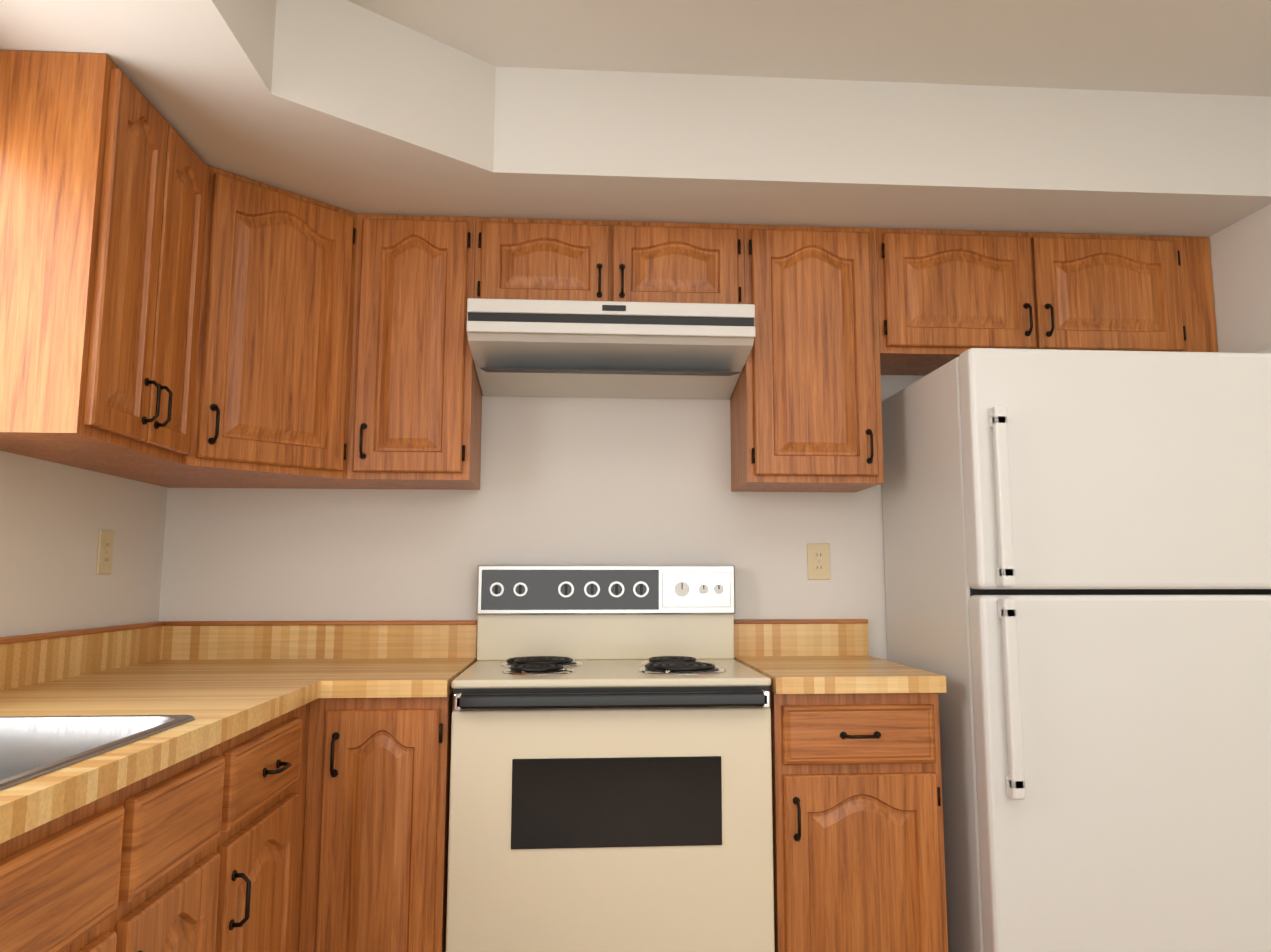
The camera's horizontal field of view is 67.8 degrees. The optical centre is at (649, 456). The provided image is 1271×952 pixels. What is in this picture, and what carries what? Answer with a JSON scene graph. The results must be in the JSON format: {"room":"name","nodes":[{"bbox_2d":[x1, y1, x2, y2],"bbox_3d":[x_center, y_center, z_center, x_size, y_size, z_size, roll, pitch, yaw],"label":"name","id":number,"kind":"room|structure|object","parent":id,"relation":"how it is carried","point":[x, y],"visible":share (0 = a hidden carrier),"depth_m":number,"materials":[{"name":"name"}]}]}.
{"room":"kitchen","nodes":[
{"label":"kitchen","id":0,"kind":"room"},
{"bbox_2d":[0,451,166,636],"bbox_3d":[-1.379,-0.029,0.483,0.150,2.520,5.070,1,-7,-4],"label":"wall","id":1,"kind":"structure","parent":0,"point":[55,518],"depth_m":2.36,"materials":[{"name":"white paint"}]},
{"bbox_2d":[0,50,179,457],"bbox_3d":[-1.247,-0.416,1.979,0.317,0.776,0.257,1,-7,-4],"label":"upper cabinet","id":2,"kind":"object","parent":1,"relation":"attached to","point":[88,163],"depth_m":1.89,"materials":[{"name":"brown wood"}]},
{"bbox_2d":[96,530,113,573],"bbox_3d":[-1.450,0.254,2.519,0.008,0.116,0.072,1,-7,-4],"label":"electrical outlet plate","id":3,"kind":"object","parent":1,"relation":"attached to","point":[105,552],"visible":1,"depth_m":2.51,"materials":[{"name":"beige plastic"}]},
{"bbox_2d":[36,136,215,469],"bbox_3d":[-1.266,-0.383,2.233,0.317,0.776,0.256,1,-7,-4],"label":"upper cabinet","id":4,"kind":"object","parent":1,"relation":"attached to","point":[176,310],"depth_m":2.28,"materials":[{"name":"brown wood"}]},
{"bbox_2d":[159,375,923,660],"bbox_3d":[0.180,0.303,3.058,3.340,2.520,0.120,1,-7,-4],"label":"wall","id":5,"kind":"structure","parent":0,"point":[600,481],"depth_m":2.98,"materials":[{"name":"white paint"}]},
{"bbox_2d":[90,168,359,488],"bbox_3d":[-1.153,-0.326,2.671,0.607,0.776,0.606,1,-7,-4],"label":"upper cabinet","id":6,"kind":"object","parent":5,"relation":"attached to","point":[282,292],"depth_m":2.52,"materials":[{"name":"brown wood"}]},
{"bbox_2d":[348,214,481,489],"bbox_3d":[-0.690,-0.303,2.848,0.340,0.776,0.317,1,-7,-4],"label":"upper cabinet","id":7,"kind":"object","parent":5,"relation":"attached to","point":[417,392],"depth_m":2.70,"materials":[{"name":"brown wood"}]},
{"bbox_2d":[476,217,615,300],"bbox_3d":[-0.322,-0.538,2.906,0.396,0.296,0.317,1,-7,-4],"label":"upper cabinet","id":8,"kind":"object","parent":5,"relation":"attached to","point":[521,258],"depth_m":2.75,"materials":[{"name":"brown wood"}]},
{"bbox_2d":[466,298,755,399],"bbox_3d":[-0.118,-0.309,2.812,0.790,0.180,0.473,1,-7,-4],"label":"range hood","id":9,"kind":"object","parent":5,"relation":"attached to","point":[578,349],"visible":1,"depth_m":2.65,"materials":[{"name":"white metal"}]},
{"bbox_2d":[616,221,751,303],"bbox_3d":[0.074,-0.534,2.935,0.398,0.296,0.317,1,-7,-4],"label":"upper cabinet","id":10,"kind":"object","parent":5,"relation":"attached to","point":[667,262],"depth_m":2.78,"materials":[{"name":"brown wood"}]},
{"bbox_2d":[730,225,887,491],"bbox_3d":[0.474,-0.292,2.933,0.403,0.776,0.317,1,-7,-4],"label":"upper cabinet","id":11,"kind":"object","parent":5,"relation":"attached to","point":[806,407],"depth_m":2.78,"materials":[{"name":"brown wood"}]},
{"bbox_2d":[807,543,829,579],"bbox_3d":[0.540,0.333,3.015,0.072,0.116,0.008,1,-7,-4],"label":"outlet","id":12,"kind":"object","parent":5,"relation":"attached to","point":[818,559],"visible":1,"depth_m":3.01,"materials":[{"name":"beige plastic"}]},
{"bbox_2d":[884,228,1047,375],"bbox_3d":[0.915,-0.481,2.990,0.479,0.387,0.317,1,-7,-4],"label":"upper cabinet","id":13,"kind":"object","parent":5,"relation":"attached to","point":[951,293],"depth_m":2.84,"materials":[{"name":"brown wood"}]},
{"bbox_2d":[1040,233,1217,351],"bbox_3d":[1.442,-0.476,3.028,0.577,0.387,0.317,1,-7,-4],"label":"upper cabinet","id":14,"kind":"object","parent":5,"relation":"attached to","point":[1102,291],"depth_m":2.88,"materials":[{"name":"brown wood"}]},
{"bbox_2d":[0,0,1270,236],"bbox_3d":[0.301,-1.125,0.689,3.210,0.295,4.950,1,-7,-4],"label":"soffit","id":15,"kind":"structure","parent":0,"point":[348,106],"depth_m":2.54,"materials":[{"name":"white paint"}]},
{"bbox_2d":[347,0,1270,96],"bbox_3d":[1.471,-1.139,2.117,6.050,0.100,7.600,1,-7,-4],"label":"ceiling","id":16,"kind":"structure","parent":0,"point":[1218,47],"depth_m":2.38,"materials":[{"name":"white paint"}]},
{"bbox_2d":[1209,204,1270,352],"bbox_3d":[1.811,0.267,2.774,0.130,2.520,0.690,1,-7,-4],"label":"wall","id":17,"kind":"structure","parent":0,"point":[1240,253],"depth_m":2.79,"materials":[{"name":"white paint"}]},
{"bbox_3d":[0.287,1.266,0.439,3.490,0.060,5.070,1,-7,-4],"label":"floor","id":18,"kind":"structure","parent":0,"visible":0},
{"bbox_2d":[0,702,309,951],"bbox_3d":[-1.086,0.967,1.829,0.642,0.888,0.468,1,-7,-4],"label":"base cabinet","id":19,"kind":"object","parent":18,"relation":"on","point":[202,851],"visible":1,"depth_m":1.64,"materials":[{"name":"brown wood"}]},
{"bbox_2d":[0,621,335,843],"bbox_3d":[-1.011,0.334,1.008,0.660,0.153,3.747,1,-7,-4],"label":"countertop","id":20,"kind":"structure","parent":19,"relation":"on","point":[221,681],"depth_m":2.10,"materials":[{"name":"laminate"}]},
{"bbox_2d":[0,715,194,789],"bbox_3d":[-1.037,0.492,1.298,0.560,0.178,0.635,1,-7,-4],"label":"sink","id":21,"kind":"object","parent":20,"relation":"in","point":[31,747],"visible":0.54,"depth_m":1.59,"materials":[{"name":"silver metal"}]},
{"bbox_2d":[299,692,452,951],"bbox_3d":[-0.669,1.053,2.494,0.326,0.889,0.674,1,-7,-4],"label":"base cabinet","id":22,"kind":"object","parent":18,"relation":"on","point":[375,856],"visible":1,"depth_m":2.22,"materials":[{"name":"brown wood"}]},
{"bbox_2d":[328,620,476,697],"bbox_3d":[-0.651,0.536,2.571,0.289,0.153,0.657,1,-7,-4],"label":"countertop","id":23,"kind":"structure","parent":22,"relation":"on","point":[400,658],"depth_m":2.86,"materials":[{"name":"laminate"}]},
{"bbox_2d":[446,565,774,951],"bbox_3d":[-0.109,0.898,2.555,0.786,1.212,0.669,1,-7,-4],"label":"stove","id":24,"kind":"object","parent":18,"relation":"on","point":[611,775],"visible":1,"depth_m":2.27,"materials":[{"name":"beige metal"}]},
{"bbox_2d":[770,691,947,951],"bbox_3d":[0.495,1.064,2.579,0.417,0.889,0.674,1,-7,-4],"label":"base cabinet","id":25,"kind":"object","parent":18,"relation":"on","point":[858,841],"visible":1,"depth_m":2.30,"materials":[{"name":"brown wood"}]},
{"bbox_2d":[734,619,946,693],"bbox_3d":[0.499,0.548,2.657,0.427,0.153,0.651,1,-7,-4],"label":"countertop","id":26,"kind":"structure","parent":25,"relation":"on","point":[799,656],"depth_m":2.79,"materials":[{"name":"laminate"}]},
{"bbox_2d":[881,348,1270,951],"bbox_3d":[1.233,0.629,2.632,0.917,1.765,0.777,1,-7,-4],"label":"fridge","id":27,"kind":"object","parent":18,"relation":"on","point":[1077,551],"visible":1,"depth_m":2.31,"materials":[{"name":"white metal"}]}
]}

